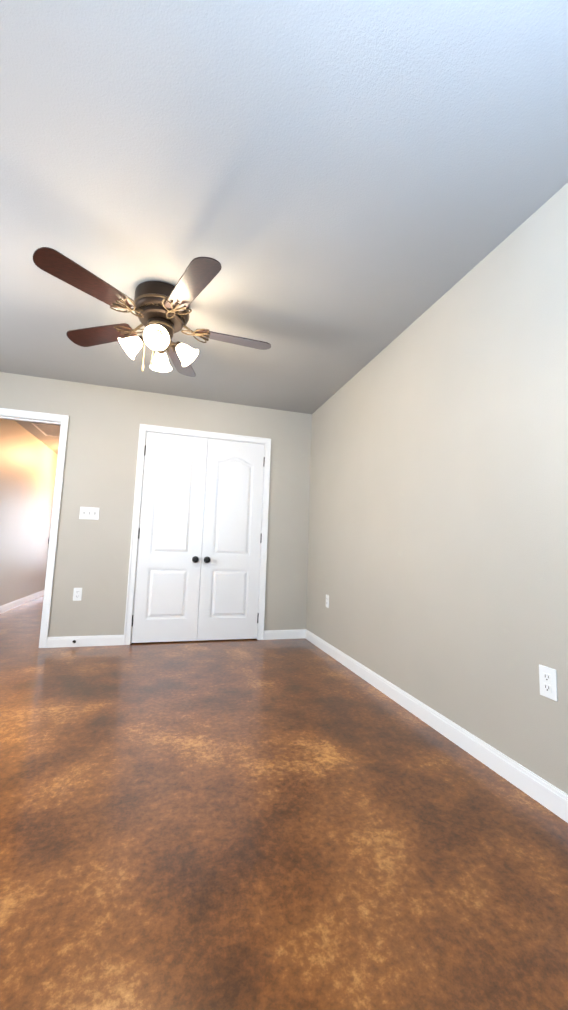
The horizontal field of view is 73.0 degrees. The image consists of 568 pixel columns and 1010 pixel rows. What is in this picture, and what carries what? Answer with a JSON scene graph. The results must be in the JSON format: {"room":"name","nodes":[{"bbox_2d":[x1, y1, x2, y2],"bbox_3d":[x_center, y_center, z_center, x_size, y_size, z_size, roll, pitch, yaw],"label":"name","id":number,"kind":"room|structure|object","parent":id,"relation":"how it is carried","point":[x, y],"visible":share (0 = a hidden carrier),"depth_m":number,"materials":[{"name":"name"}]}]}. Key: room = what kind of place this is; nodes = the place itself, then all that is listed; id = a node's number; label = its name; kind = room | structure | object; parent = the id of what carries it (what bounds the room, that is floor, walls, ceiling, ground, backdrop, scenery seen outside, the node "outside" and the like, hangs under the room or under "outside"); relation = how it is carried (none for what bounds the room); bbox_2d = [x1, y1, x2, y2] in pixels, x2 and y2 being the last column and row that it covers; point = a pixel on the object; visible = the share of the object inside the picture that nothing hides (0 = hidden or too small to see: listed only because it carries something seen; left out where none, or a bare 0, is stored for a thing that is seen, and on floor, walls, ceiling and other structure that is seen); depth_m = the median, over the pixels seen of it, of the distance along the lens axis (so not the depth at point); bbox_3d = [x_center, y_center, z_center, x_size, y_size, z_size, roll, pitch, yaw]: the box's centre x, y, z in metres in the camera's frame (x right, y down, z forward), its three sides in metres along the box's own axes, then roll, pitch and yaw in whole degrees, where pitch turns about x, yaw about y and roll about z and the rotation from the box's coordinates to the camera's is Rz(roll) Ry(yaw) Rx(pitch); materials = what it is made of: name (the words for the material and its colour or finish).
{"room":"empty bedroom","nodes":[
{"label":"empty bedroom","id":0,"kind":"room"},
{"bbox_2d":[0,419,57,605],"bbox_3d":[-3.666,0.170,5.175,0.120,2.440,3.880,4,-6,-16],"label":"wall","id":1,"kind":"structure","parent":0,"point":[28,463],"depth_m":5.40,"materials":[{"name":"paint"}]},
{"bbox_2d":[0,590,43,612],"bbox_3d":[-3.633,1.342,5.068,0.030,0.090,3.880,4,-6,-16],"label":"baseboard","id":2,"kind":"structure","parent":1,"relation":"attached to","point":[13,604],"depth_m":5.39,"materials":[{"name":"white wood"}]},
{"bbox_2d":[0,372,311,636],"bbox_3d":[-1.613,0.077,3.699,4.140,2.440,0.120,4,-6,-16],"label":"wall","id":3,"kind":"structure","parent":0,"point":[92,558],"depth_m":3.67,"materials":[{"name":"paint"}]},
{"bbox_2d":[0,408,68,647],"bbox_3d":[-2.519,0.186,3.418,0.936,2.103,0.156,4,-6,-16],"label":"door frame","id":4,"kind":"structure","parent":3,"relation":"attached to","point":[64,419],"depth_m":3.48,"materials":[{"name":"white wood"}]},
{"bbox_2d":[73,588,81,600],"bbox_3d":[-1.873,0.810,3.482,0.070,0.115,0.008,4,-6,-16],"label":"electrical outlet","id":5,"kind":"object","parent":3,"relation":"attached to","point":[77,594],"visible":1,"depth_m":3.48,"materials":[{"name":"white plastic"}]},
{"bbox_2d":[46,635,123,647],"bbox_3d":[-1.785,1.228,3.463,0.626,0.090,0.014,4,-6,-16],"label":"baseboard","id":6,"kind":"structure","parent":3,"relation":"attached to","point":[99,640],"depth_m":3.46,"materials":[{"name":"white wood"}]},
{"bbox_2d":[79,507,99,519],"bbox_3d":[-1.810,0.076,3.568,0.165,0.115,0.017,4,-6,-16],"label":"light switch","id":7,"kind":"object","parent":3,"relation":"attached to","point":[91,513],"visible":1,"depth_m":3.57,"materials":[{"name":"white plastic"}]},
{"bbox_2d":[131,432,207,642],"bbox_3d":[-1.104,0.297,3.751,0.605,2.024,0.105,4,-6,-16],"label":"closet door","id":8,"kind":"structure","parent":3,"relation":"in","point":[167,583],"depth_m":3.77,"materials":[{"name":"white wood"}]},
{"bbox_2d":[123,424,270,644],"bbox_3d":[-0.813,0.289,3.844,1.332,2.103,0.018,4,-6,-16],"label":"trim","id":9,"kind":"structure","parent":3,"relation":"attached to","point":[143,428],"depth_m":3.87,"materials":[{"name":"white wood"}]},
{"bbox_2d":[197,438,264,640],"bbox_3d":[-0.521,0.335,3.921,0.605,2.024,0.105,4,-6,-16],"label":"closet door","id":10,"kind":"structure","parent":3,"relation":"in","point":[230,572],"depth_m":3.93,"materials":[{"name":"white wood"}]},
{"bbox_2d":[264,629,305,639],"bbox_3d":[0.000,1.344,3.983,0.434,0.090,0.014,4,-6,-16],"label":"baseboard","id":11,"kind":"structure","parent":3,"relation":"attached to","point":[299,633],"depth_m":3.98,"materials":[{"name":"white wood"}]},
{"bbox_2d":[0,596,567,1009],"bbox_3d":[-3.045,1.450,4.908,7.200,0.120,12.500,4,-6,-16],"label":"floor","id":12,"kind":"structure","parent":0,"point":[274,824],"depth_m":1.23,"materials":[{"name":"concrete"}]},
{"bbox_2d":[0,0,567,453],"bbox_3d":[-2.961,-1.094,5.185,7.200,0.120,12.500,4,-6,-16],"label":"ceiling","id":13,"kind":"structure","parent":0,"point":[342,192],"depth_m":1.52,"materials":[{"name":"paint"}]},
{"bbox_2d":[31,422,60,436],"bbox_3d":[-2.978,-1.010,5.350,0.780,0.012,0.600,4,-6,-16],"label":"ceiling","id":14,"kind":"structure","parent":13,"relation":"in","point":[49,430],"depth_m":5.21,"materials":[{"name":"beige paint"}]},
{"bbox_2d":[33,247,270,376],"bbox_3d":[-0.702,-1.018,2.342,1.287,0.499,1.331,4,-6,-16],"label":"ceiling fan","id":15,"kind":"object","parent":13,"relation":"hanging from","point":[161,309],"visible":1,"depth_m":2.19,"materials":[{"name":"brown wood"}]},
{"bbox_2d":[306,183,567,793],"bbox_3d":[0.813,0.035,2.580,0.120,2.440,5.240,4,-6,-16],"label":"wall","id":16,"kind":"structure","parent":0,"point":[438,546],"depth_m":1.96,"materials":[{"name":"paint"}]},
{"bbox_2d":[326,595,328,607],"bbox_3d":[0.402,0.895,3.573,0.008,0.115,0.070,4,-6,-16],"label":"electrical outlet","id":17,"kind":"object","parent":16,"relation":"attached to","point":[327,601],"visible":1,"depth_m":3.56,"materials":[{"name":"white plastic"}]},
{"bbox_2d":[306,629,567,822],"bbox_3d":[0.824,1.161,2.053,0.014,0.090,4.200,4,-6,-16],"label":"baseboard","id":18,"kind":"structure","parent":16,"relation":"attached to","point":[546,794],"depth_m":1.84,"materials":[{"name":"white wood"}]},
{"bbox_2d":[539,664,557,700],"bbox_3d":[1.022,0.688,1.488,0.008,0.115,0.070,4,-6,-16],"label":"electrical outlet","id":19,"kind":"object","parent":16,"relation":"attached to","point":[548,681],"visible":1,"depth_m":1.48,"materials":[{"name":"white plastic"}]}
]}

